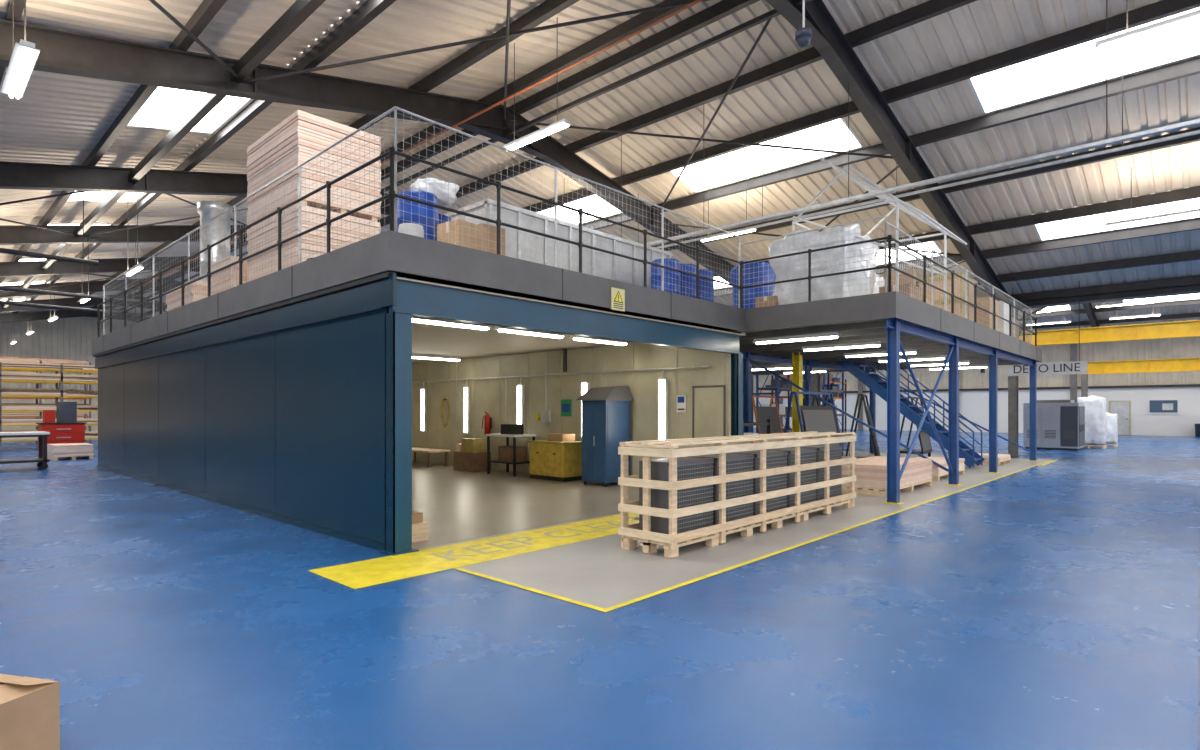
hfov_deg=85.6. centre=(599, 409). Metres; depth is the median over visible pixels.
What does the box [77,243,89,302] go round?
strip light
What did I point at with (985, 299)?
cardboard box
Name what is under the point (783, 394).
storage rack
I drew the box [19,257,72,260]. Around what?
window
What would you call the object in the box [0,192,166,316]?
pipe
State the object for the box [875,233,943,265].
window
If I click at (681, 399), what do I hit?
notice
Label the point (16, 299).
window
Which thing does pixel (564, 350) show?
conduit
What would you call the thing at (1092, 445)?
wooden pallet
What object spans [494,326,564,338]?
strip light
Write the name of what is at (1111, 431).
load
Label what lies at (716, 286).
window
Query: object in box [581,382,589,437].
strip light
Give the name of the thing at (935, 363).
strip light
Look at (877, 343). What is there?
strip light
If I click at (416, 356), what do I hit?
strip light
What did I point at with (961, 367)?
strip light
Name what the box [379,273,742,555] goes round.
frame
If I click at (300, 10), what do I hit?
tie beam
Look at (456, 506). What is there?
floor
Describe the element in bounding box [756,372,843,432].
storage rack
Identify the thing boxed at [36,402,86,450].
tool chest
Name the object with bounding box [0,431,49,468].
table
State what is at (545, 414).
switch box
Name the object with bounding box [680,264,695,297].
drum
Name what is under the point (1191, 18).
strip light
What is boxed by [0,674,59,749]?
open cardboard box
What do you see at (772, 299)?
cardboard box
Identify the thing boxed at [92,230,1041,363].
platform
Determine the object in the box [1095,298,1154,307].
strip light
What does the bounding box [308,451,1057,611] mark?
floor
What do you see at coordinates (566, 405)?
notice
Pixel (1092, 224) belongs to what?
window
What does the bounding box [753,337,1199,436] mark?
wall
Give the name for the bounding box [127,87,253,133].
window
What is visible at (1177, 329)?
beam
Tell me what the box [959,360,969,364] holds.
strip light
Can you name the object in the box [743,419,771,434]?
steel stillage
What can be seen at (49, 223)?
window
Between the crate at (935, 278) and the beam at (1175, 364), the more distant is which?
the beam at (1175, 364)
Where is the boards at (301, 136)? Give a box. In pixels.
[246,110,381,281]
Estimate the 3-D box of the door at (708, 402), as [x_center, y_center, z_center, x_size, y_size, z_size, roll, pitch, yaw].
[2.128,0.555,12.705,0.760,2.070,0.058,0,0,43]
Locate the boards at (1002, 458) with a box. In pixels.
[974,453,1010,465]
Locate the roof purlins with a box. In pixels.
[0,0,1199,328]
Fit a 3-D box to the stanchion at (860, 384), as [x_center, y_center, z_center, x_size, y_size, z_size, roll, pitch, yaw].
[21.090,-1.700,52.402,0.370,6.600,0.220,0,0,43]
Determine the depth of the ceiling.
14.08 m
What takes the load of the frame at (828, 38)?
on the floor at (1055, 605)
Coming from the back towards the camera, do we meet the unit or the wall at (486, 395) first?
the unit
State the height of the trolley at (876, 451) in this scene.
2.015 m
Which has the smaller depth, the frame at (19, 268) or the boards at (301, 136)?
the boards at (301, 136)
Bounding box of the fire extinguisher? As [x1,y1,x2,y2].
[482,412,491,433]
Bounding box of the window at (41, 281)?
[0,280,46,285]
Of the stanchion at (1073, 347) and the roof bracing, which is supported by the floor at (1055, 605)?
the stanchion at (1073, 347)
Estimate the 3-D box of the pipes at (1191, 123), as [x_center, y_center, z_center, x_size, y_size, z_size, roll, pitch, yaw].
[6.457,-5.388,12.126,21.000,2.996,2.680,0,0,43]
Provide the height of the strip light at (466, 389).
1.300 m
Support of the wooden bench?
on the floor at (456, 506)
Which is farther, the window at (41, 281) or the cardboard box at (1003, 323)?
the window at (41, 281)
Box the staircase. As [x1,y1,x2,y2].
[836,360,984,467]
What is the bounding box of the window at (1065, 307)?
[1043,305,1071,311]
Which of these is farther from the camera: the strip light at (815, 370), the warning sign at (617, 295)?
the strip light at (815, 370)
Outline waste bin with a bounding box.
[1195,424,1199,436]
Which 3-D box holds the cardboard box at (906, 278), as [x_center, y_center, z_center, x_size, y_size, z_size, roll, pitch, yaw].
[6.110,-2.642,13.149,0.500,0.303,0.502,0,0,31]
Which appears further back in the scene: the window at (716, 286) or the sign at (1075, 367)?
the window at (716, 286)
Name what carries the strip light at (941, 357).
hanging from the platform
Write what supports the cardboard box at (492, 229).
on the platform
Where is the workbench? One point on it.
(507, 454)
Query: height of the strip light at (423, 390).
1.300 m
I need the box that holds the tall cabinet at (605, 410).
[575,386,633,486]
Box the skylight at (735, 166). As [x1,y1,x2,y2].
[670,118,863,192]
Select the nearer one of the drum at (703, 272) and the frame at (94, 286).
the drum at (703, 272)
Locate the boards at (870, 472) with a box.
[842,456,932,496]
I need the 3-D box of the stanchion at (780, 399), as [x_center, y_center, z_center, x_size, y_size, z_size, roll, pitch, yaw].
[15.954,-1.700,57.157,0.370,6.600,0.220,0,0,43]
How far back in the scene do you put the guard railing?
10.53 m
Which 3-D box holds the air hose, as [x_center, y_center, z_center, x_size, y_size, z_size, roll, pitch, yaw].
[-4.457,0.050,18.736,0.405,0.916,0.120,0,0,43]
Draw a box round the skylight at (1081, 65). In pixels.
[967,7,1199,113]
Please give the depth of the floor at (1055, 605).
4.60 m
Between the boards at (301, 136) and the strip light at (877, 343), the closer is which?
the boards at (301, 136)
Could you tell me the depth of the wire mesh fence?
11.00 m
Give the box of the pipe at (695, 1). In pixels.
[138,0,702,287]
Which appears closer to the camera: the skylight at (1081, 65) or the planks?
the skylight at (1081, 65)
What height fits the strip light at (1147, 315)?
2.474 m
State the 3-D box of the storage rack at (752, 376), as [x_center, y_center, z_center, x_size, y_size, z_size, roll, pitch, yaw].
[2.490,0.203,18.954,0.980,2.787,6.080,0,0,43]
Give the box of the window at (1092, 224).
[1033,188,1199,240]
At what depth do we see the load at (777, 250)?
12.27 m
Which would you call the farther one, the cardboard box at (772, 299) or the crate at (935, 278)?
the crate at (935, 278)
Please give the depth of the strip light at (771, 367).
21.23 m
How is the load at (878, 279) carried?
on the platform
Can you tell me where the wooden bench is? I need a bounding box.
[412,447,449,467]
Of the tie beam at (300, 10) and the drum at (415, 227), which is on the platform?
the drum at (415, 227)
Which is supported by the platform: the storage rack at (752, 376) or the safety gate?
the safety gate
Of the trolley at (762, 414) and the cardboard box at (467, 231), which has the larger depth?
the trolley at (762, 414)
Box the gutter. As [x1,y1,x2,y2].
[1012,284,1199,308]
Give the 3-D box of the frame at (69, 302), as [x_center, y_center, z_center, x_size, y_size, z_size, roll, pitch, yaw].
[-19.248,-2.750,49.864,0.400,8.699,61.705,0,0,43]
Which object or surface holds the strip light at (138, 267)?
hanging from the ceiling
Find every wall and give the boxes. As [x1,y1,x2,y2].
[0,307,136,431]
[95,281,388,550]
[412,343,730,475]
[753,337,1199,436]
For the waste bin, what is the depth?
38.38 m
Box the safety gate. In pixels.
[792,158,966,310]
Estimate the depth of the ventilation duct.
16.66 m
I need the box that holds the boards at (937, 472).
[915,457,964,480]
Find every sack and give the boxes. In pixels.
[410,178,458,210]
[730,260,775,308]
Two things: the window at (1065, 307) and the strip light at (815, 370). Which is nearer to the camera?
the strip light at (815, 370)
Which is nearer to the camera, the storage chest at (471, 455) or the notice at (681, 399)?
the notice at (681, 399)
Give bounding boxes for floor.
[0,428,1199,749]
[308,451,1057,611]
[412,462,638,548]
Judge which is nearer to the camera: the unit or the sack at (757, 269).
the sack at (757, 269)
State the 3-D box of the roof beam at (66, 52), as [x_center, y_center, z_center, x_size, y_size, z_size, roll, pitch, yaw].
[7.169,-2.750,25.406,0.400,8.699,61.705,0,0,43]
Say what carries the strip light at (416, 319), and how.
attached to the platform
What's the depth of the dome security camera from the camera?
7.98 m
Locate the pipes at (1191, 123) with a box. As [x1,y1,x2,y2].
[621,0,1199,248]
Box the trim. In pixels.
[753,384,1199,394]
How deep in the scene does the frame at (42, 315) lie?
42.48 m
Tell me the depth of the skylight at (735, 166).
16.25 m
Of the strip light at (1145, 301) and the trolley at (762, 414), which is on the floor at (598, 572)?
the trolley at (762, 414)
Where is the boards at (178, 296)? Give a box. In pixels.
[166,280,207,311]
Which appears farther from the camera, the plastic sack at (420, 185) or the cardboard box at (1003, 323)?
the cardboard box at (1003, 323)
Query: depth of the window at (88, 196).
18.95 m
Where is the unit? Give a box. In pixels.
[1023,400,1084,450]
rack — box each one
[0,357,93,441]
[752,376,752,432]
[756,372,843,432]
[771,374,845,432]
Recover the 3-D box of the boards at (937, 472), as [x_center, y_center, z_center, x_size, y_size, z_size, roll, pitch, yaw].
[7.961,1.399,15.665,1.019,0.394,2.213,0,0,43]
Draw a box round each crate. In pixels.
[618,431,855,557]
[918,272,976,320]
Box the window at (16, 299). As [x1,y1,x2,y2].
[0,297,27,300]
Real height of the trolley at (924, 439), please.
2.015 m
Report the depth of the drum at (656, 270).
11.92 m
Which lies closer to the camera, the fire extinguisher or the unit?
the fire extinguisher
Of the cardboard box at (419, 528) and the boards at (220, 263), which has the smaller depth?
the cardboard box at (419, 528)
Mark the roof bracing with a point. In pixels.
(508, 33)
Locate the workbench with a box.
[486,424,535,476]
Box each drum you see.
[397,190,438,240]
[398,223,423,237]
[439,214,450,223]
[651,258,680,294]
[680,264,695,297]
[699,269,713,301]
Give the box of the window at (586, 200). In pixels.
[537,195,620,224]
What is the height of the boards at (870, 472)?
0.569 m
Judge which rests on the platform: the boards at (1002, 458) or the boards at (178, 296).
the boards at (178, 296)
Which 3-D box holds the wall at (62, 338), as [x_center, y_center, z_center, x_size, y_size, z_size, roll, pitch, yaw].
[-27.002,-2.900,56.208,0.200,9.000,60.200,0,0,43]
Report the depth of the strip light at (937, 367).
21.30 m
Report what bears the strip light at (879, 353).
attached to the frame at (895, 335)
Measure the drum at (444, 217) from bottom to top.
0.950 m
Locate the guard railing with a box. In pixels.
[97,147,1036,345]
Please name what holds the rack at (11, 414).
on the floor at (1055, 605)
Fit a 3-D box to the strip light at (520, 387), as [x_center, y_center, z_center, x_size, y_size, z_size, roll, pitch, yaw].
[-2.025,0.000,16.507,0.200,1.300,0.094,0,0,43]
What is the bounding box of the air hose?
[441,396,449,427]
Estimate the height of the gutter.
0.300 m
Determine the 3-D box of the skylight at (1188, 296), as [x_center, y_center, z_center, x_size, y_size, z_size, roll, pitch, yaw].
[32.100,-6.366,36.069,4.760,0.386,1.610,0,0,43]
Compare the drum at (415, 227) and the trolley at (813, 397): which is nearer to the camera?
the drum at (415, 227)
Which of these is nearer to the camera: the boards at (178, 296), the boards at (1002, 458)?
the boards at (178, 296)
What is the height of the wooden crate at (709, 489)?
1.229 m
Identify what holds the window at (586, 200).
attached to the ceiling
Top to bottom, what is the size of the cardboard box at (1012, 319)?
0.903 m
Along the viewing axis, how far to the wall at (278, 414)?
9.55 m
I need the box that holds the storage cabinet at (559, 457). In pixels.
[527,433,581,481]
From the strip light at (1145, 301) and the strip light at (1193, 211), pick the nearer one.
the strip light at (1193, 211)
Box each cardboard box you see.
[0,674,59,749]
[412,511,427,542]
[437,219,487,251]
[477,223,504,255]
[755,296,777,307]
[879,283,921,300]
[887,269,914,284]
[978,297,997,330]
[998,301,1008,334]
[1011,317,1018,338]
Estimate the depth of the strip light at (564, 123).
11.91 m
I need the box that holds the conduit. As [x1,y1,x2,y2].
[412,346,710,420]
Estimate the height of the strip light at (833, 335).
0.107 m
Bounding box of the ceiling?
[0,0,1199,331]
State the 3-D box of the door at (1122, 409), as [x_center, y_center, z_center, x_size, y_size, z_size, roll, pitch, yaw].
[33.145,0.500,41.319,1.100,2.200,0.115,0,0,43]
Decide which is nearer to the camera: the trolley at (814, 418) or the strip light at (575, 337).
the strip light at (575, 337)
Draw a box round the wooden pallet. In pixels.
[1084,444,1106,448]
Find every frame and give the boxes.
[0,161,397,215]
[0,225,249,244]
[0,256,198,276]
[0,277,184,297]
[0,294,166,312]
[0,307,148,322]
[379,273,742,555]
[739,318,1038,504]
[765,0,1099,455]
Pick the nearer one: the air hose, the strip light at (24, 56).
the strip light at (24, 56)
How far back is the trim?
43.14 m
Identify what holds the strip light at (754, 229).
hanging from the ceiling
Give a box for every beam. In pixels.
[0,19,820,405]
[2,0,810,319]
[822,320,1199,404]
[1079,357,1199,396]
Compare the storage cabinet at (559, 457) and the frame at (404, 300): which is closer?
the frame at (404, 300)
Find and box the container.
[443,198,672,287]
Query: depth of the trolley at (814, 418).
15.29 m
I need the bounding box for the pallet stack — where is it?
[47,443,93,460]
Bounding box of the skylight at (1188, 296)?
[1122,293,1199,302]
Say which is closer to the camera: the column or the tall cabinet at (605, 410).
the tall cabinet at (605, 410)
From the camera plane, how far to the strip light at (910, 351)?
15.31 m
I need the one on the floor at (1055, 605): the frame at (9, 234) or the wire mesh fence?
the frame at (9, 234)
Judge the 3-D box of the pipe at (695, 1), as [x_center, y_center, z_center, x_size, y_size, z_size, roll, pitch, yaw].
[-5.511,-6.276,16.414,49.610,0.082,0.050,0,0,43]
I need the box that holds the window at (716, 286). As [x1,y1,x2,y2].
[714,276,731,289]
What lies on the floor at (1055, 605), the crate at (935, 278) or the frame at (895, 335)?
the frame at (895, 335)
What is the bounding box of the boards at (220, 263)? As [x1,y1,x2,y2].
[211,255,247,294]
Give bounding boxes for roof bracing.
[0,0,964,290]
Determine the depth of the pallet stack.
20.91 m
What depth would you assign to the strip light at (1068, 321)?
34.77 m
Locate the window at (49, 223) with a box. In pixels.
[48,223,111,224]
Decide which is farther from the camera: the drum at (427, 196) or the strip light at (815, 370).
the strip light at (815, 370)
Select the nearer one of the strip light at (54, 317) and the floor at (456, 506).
the floor at (456, 506)
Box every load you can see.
[769,223,878,304]
[872,274,884,293]
[1077,395,1106,444]
[1106,412,1117,443]
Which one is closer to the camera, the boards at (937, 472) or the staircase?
the boards at (937, 472)
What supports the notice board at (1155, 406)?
attached to the wall at (973, 405)
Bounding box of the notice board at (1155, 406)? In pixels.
[1148,398,1179,413]
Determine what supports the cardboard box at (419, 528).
on the floor at (456, 506)
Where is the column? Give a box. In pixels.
[792,352,802,431]
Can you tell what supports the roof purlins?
attached to the frame
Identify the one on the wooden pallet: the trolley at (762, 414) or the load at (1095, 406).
the load at (1095, 406)
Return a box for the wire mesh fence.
[103,106,1031,343]
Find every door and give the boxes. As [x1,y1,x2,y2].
[692,385,725,437]
[1109,401,1130,434]
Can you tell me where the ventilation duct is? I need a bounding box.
[197,201,232,281]
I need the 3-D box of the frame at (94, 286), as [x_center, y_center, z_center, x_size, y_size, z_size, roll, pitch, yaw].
[-13.964,-2.750,44.972,0.400,8.699,61.705,0,0,43]
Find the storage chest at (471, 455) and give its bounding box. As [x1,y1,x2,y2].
[453,438,490,471]
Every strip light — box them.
[0,0,39,98]
[46,275,58,321]
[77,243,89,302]
[124,193,143,275]
[412,316,491,329]
[412,354,461,360]
[421,388,426,431]
[464,387,469,432]
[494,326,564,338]
[503,18,570,149]
[517,384,524,433]
[571,335,627,345]
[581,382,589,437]
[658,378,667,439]
[701,177,756,241]
[752,365,791,370]
[754,332,839,343]
[782,369,826,373]
[801,341,881,351]
[843,351,886,357]
[878,355,945,362]
[900,349,916,354]
[910,362,947,366]
[928,366,947,369]
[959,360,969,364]
[959,364,987,368]
[1026,320,1070,325]
[1037,309,1051,312]
[1095,0,1199,52]
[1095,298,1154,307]
[1105,167,1199,227]
[1109,313,1160,318]
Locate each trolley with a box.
[752,395,783,433]
[784,391,843,455]
[812,397,842,447]
[845,394,879,458]
[900,397,931,456]
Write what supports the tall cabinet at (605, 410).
on the floor at (456, 506)
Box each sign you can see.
[611,287,624,311]
[1007,281,1086,375]
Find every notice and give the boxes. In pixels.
[561,399,571,415]
[677,395,685,411]
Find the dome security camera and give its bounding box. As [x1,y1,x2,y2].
[795,0,811,47]
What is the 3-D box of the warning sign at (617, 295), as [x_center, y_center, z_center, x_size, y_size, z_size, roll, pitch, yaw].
[0.272,-1.665,9.765,0.025,0.330,0.300,0,0,43]
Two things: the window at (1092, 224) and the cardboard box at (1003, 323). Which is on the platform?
the cardboard box at (1003, 323)
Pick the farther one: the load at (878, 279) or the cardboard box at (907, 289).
the load at (878, 279)
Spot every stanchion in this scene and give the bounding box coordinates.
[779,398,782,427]
[858,380,862,429]
[1070,344,1076,402]
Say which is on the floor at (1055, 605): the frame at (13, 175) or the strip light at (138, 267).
the frame at (13, 175)
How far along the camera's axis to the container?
11.24 m
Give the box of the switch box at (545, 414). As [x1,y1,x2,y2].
[536,351,550,421]
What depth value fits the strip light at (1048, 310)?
29.95 m
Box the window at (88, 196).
[67,191,146,201]
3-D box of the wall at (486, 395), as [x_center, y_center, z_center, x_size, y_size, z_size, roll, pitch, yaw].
[-3.300,0.080,17.794,15.780,3.040,0.090,0,0,43]
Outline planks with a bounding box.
[0,362,97,449]

